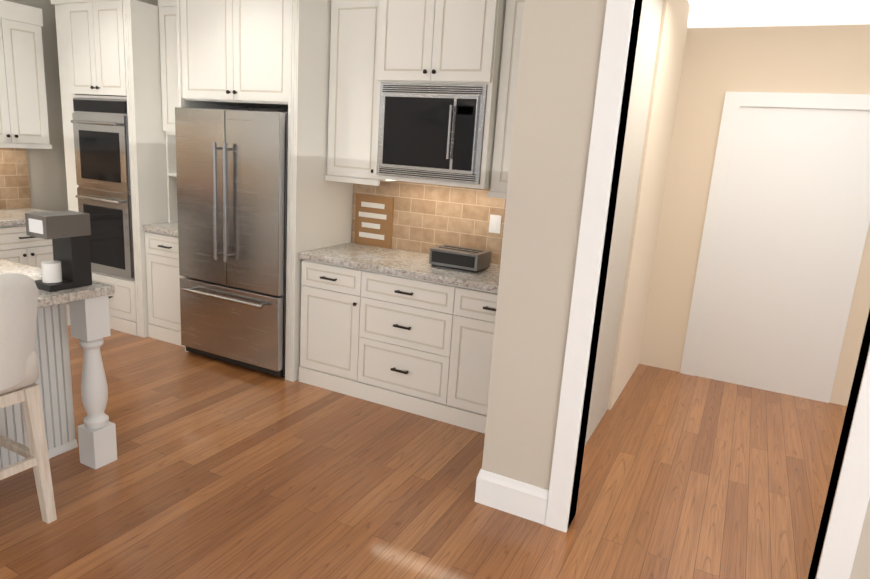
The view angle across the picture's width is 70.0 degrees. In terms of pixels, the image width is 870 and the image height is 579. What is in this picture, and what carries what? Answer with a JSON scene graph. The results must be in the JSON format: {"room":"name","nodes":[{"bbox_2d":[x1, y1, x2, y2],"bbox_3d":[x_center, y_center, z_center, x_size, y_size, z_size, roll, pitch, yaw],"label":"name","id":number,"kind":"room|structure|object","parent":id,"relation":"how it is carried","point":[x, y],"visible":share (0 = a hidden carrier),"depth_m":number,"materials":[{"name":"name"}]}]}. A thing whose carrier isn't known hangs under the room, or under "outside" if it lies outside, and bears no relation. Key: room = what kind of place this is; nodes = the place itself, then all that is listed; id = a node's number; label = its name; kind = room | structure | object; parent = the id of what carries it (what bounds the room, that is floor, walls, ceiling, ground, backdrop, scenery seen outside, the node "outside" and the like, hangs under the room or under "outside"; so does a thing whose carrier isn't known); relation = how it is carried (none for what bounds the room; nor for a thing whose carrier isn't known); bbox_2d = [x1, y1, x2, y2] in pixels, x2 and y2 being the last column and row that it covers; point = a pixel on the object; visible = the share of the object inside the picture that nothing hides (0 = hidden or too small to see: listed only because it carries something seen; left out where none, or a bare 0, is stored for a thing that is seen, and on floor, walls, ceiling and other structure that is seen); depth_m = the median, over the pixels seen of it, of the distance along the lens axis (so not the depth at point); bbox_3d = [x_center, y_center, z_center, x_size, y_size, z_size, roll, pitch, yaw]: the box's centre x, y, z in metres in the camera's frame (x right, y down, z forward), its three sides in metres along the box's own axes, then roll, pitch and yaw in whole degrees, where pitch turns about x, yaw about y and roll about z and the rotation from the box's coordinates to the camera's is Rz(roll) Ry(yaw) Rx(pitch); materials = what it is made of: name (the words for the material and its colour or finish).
{"room":"kitchen","nodes":[
{"label":"kitchen","id":0,"kind":"room"},
{"bbox_2d":[5,0,67,210],"bbox_3d":[-5.536,-0.577,1.540,0.200,3.050,10.350,10,14,26],"label":"wall","id":1,"kind":"structure","parent":0,"point":[47,179],"depth_m":5.45,"materials":[{"name":"beige"}]},
{"bbox_2d":[0,148,30,208],"bbox_3d":[-4.311,-0.830,3.724,0.010,0.879,3.630,10,14,26],"label":"backsplash","id":2,"kind":"structure","parent":1,"relation":"attached to","point":[14,184],"depth_m":5.25,"materials":[{"name":"beige tile"}]},
{"bbox_2d":[0,0,51,148],"bbox_3d":[-3.552,-1.607,4.553,0.372,1.080,1.225,10,14,26],"label":"upper cabinet","id":3,"kind":"object","parent":1,"relation":"attached to","point":[23,114],"visible":1,"depth_m":4.85,"materials":[{"name":"white wood"}]},
{"bbox_2d":[137,0,663,418],"bbox_3d":[-0.955,-1.039,4.872,4.920,3.050,0.200,10,14,26],"label":"wall","id":4,"kind":"structure","parent":0,"point":[634,186],"depth_m":3.85,"materials":[{"name":"beige paint"}]},
{"bbox_2d":[325,0,523,198],"bbox_3d":[0.073,-1.310,3.852,1.695,1.390,0.527,10,14,26],"label":"upper cabinet","id":5,"kind":"object","parent":4,"relation":"attached to","point":[374,44],"visible":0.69,"depth_m":3.74,"materials":[{"name":"white wood"}]},
{"bbox_2d":[377,83,487,183],"bbox_3d":[0.035,-0.988,3.938,0.716,0.564,0.449,10,14,26],"label":"microwave oven","id":6,"kind":"object","parent":5,"relation":"in","point":[431,131],"visible":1,"depth_m":3.76,"materials":[{"name":"grey metal"}]},
{"bbox_2d":[351,181,505,264],"bbox_3d":[0.137,-0.491,4.285,1.695,0.549,0.018,10,14,26],"label":"backsplash","id":7,"kind":"structure","parent":4,"relation":"attached to","point":[426,217],"depth_m":4.33,"materials":[{"name":"beige tile"}]},
{"bbox_2d":[0,325,846,578],"bbox_3d":[-1.528,1.273,1.619,11.000,0.060,13.500,10,14,26],"label":"floor","id":8,"kind":"structure","parent":0,"point":[218,469],"depth_m":3.10,"materials":[{"name":"brown wood"}]},
{"bbox_2d":[0,383,56,523],"bbox_3d":[-1.921,0.691,2.522,0.478,0.615,0.448,10,14,26],"label":"bar stool leg","id":9,"kind":"object","parent":8,"relation":"on","point":[35,454],"visible":0.81,"depth_m":2.57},
{"bbox_2d":[0,273,38,394],"bbox_3d":[-1.867,0.156,2.388,0.543,0.487,0.490,10,14,26],"label":"cushion","id":10,"kind":"object","parent":9,"relation":"on","point":[19,367],"visible":1,"depth_m":2.39,"materials":[{"name":"grey fabric"}]},
{"bbox_2d":[0,224,69,325],"bbox_3d":[-3.473,-0.118,4.998,0.622,0.876,0.886,10,14,26],"label":"base cabinet","id":11,"kind":"object","parent":8,"relation":"on","point":[18,244],"visible":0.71,"depth_m":4.81,"materials":[{"name":"white wood"}]},
{"bbox_2d":[0,208,49,225],"bbox_3d":[-3.540,-0.528,4.692,0.636,0.040,1.341,10,14,26],"label":"countertop","id":12,"kind":"structure","parent":11,"relation":"on","point":[9,217],"depth_m":4.92,"materials":[{"name":"stone"}]},
{"bbox_2d":[0,295,116,469],"bbox_3d":[-2.521,0.565,2.317,0.930,0.875,2.230,10,14,26],"label":"kitchen island","id":13,"kind":"object","parent":8,"relation":"on","point":[90,322],"visible":0.73,"depth_m":3.07,"materials":[{"name":"white wood"}]},
{"bbox_2d":[0,259,114,307],"bbox_3d":[-2.469,0.119,2.202,0.940,0.040,2.260,10,14,26],"label":"island countertop","id":14,"kind":"structure","parent":13,"relation":"on","point":[93,290],"depth_m":2.90,"materials":[{"name":"stone"}]},
{"bbox_2d":[25,210,91,291],"bbox_3d":[-1.730,-0.182,2.871,0.150,0.339,0.206,10,14,26],"label":"coffee maker","id":15,"kind":"object","parent":14,"relation":"on","point":[68,232],"visible":0.96,"depth_m":2.85,"materials":[{"name":"black plastic"}]},
{"bbox_2d":[51,0,167,337],"bbox_3d":[-2.548,-1.043,5.206,0.910,2.700,0.656,10,14,26],"label":"tall cabinet","id":16,"kind":"object","parent":8,"relation":"on","point":[109,49],"visible":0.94,"depth_m":4.80,"materials":[{"name":"white wood"}]},
{"bbox_2d":[71,98,134,279],"bbox_3d":[-2.544,-0.843,5.201,0.635,1.395,0.637,10,14,26],"label":"double oven","id":17,"kind":"object","parent":16,"relation":"in","point":[101,147],"visible":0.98,"depth_m":4.94,"materials":[{"name":"grey metal"}]},
{"bbox_2d":[143,0,184,346],"bbox_3d":[-1.911,-0.934,4.918,0.495,2.700,0.616,10,14,26],"label":"tall cabinet","id":18,"kind":"object","parent":8,"relation":"on","point":[162,271],"visible":0.33,"depth_m":4.87,"materials":[{"name":"white wood"}]},
{"bbox_2d":[175,107,287,377],"bbox_3d":[-1.313,-0.369,4.607,0.945,1.820,0.759,10,14,26],"label":"refrigerator","id":19,"kind":"object","parent":8,"relation":"on","point":[231,167],"visible":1,"depth_m":4.29,"materials":[{"name":"grey metal"}]},
{"bbox_2d":[176,0,352,381],"bbox_3d":[-1.286,-0.845,4.524,1.147,2.785,0.767,10,14,26],"label":"tall cabinet","id":20,"kind":"object","parent":8,"relation":"on","point":[246,54],"visible":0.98,"depth_m":4.13,"materials":[{"name":"white wood"}]},
{"bbox_2d":[298,259,361,397],"bbox_3d":[-0.572,0.205,4.442,0.487,0.876,0.622,10,14,26],"label":"base cabinet","id":21,"kind":"object","parent":8,"relation":"on","point":[331,294],"depth_m":4.16,"materials":[{"name":"white wood"}]},
{"bbox_2d":[298,242,499,291],"bbox_3d":[-0.024,-0.150,4.079,1.695,0.040,0.636,10,14,26],"label":"countertop","id":22,"kind":"structure","parent":21,"relation":"on","point":[411,264],"depth_m":3.99,"materials":[{"name":"stone"}]},
{"bbox_2d":[354,194,393,248],"bbox_3d":[-0.450,-0.504,4.572,0.315,0.369,0.022,10,14,26],"label":"sign","id":23,"kind":"object","parent":22,"relation":"on","point":[373,220],"visible":1,"depth_m":4.56,"materials":[{"name":"brown wood"}]},
{"bbox_2d":[429,244,490,271],"bbox_3d":[0.161,-0.203,4.006,0.337,0.117,0.225,10,14,26],"label":"toaster","id":24,"kind":"object","parent":22,"relation":"on","point":[462,258],"visible":1,"depth_m":3.92,"materials":[{"name":"grey metal"}]},
{"bbox_2d":[358,269,465,424],"bbox_3d":[-0.062,0.296,4.194,0.776,0.876,0.622,10,14,26],"label":"base cabinet","id":25,"kind":"object","parent":8,"relation":"on","point":[422,347],"depth_m":3.90,"materials":[{"name":"white wood"}]},
{"bbox_2d":[454,287,497,433],"bbox_3d":[0.466,0.391,3.938,0.527,0.876,0.622,10,14,26],"label":"base cabinet","id":26,"kind":"object","parent":8,"relation":"on","point":[479,309],"depth_m":3.71,"materials":[{"name":"white wood"}]},
{"bbox_2d":[475,468,483,503],"bbox_3d":[0.364,0.892,3.308,0.016,0.170,0.696,10,14,26],"label":"baseboard","id":27,"kind":"structure","parent":8,"relation":"on","point":[478,492],"depth_m":3.00,"materials":[{"name":"white wood"}]},
{"bbox_2d":[482,0,657,487],"bbox_3d":[0.749,-0.540,3.208,0.300,3.050,1.330,10,14,26],"label":"wall pier","id":28,"kind":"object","parent":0,"point":[556,45],"visible":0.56,"depth_m":2.71,"materials":[{"name":"beige paint"}]},
{"bbox_2d":[481,470,548,524],"bbox_3d":[0.380,0.980,2.928,0.308,0.170,0.016,10,14,26],"label":"baseboard","id":29,"kind":"structure","parent":28,"relation":"attached to","point":[513,497],"depth_m":2.92,"materials":[{"name":"white wood"}]},
{"bbox_2d":[542,0,869,578],"bbox_3d":[2.515,0.053,1.730,4.300,2.790,0.150,10,14,26],"label":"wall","id":30,"kind":"structure","parent":0,"point":[861,567],"depth_m":2.53,"materials":[{"name":"white paint"}]},
{"bbox_2d":[545,0,869,578],"bbox_3d":[1.140,-0.075,2.398,1.220,2.560,0.190,10,14,26],"label":"door frame","id":31,"kind":"structure","parent":30,"relation":"attached to","point":[845,521],"depth_m":2.47,"materials":[{"name":"white wood"}]},
{"bbox_2d":[608,0,869,409],"bbox_3d":[3.162,-0.238,2.955,4.300,2.890,2.680,10,14,26],"label":"wall","id":32,"kind":"structure","parent":0,"point":[748,264],"depth_m":4.56,"materials":[{"name":"beige paint"}]}
]}

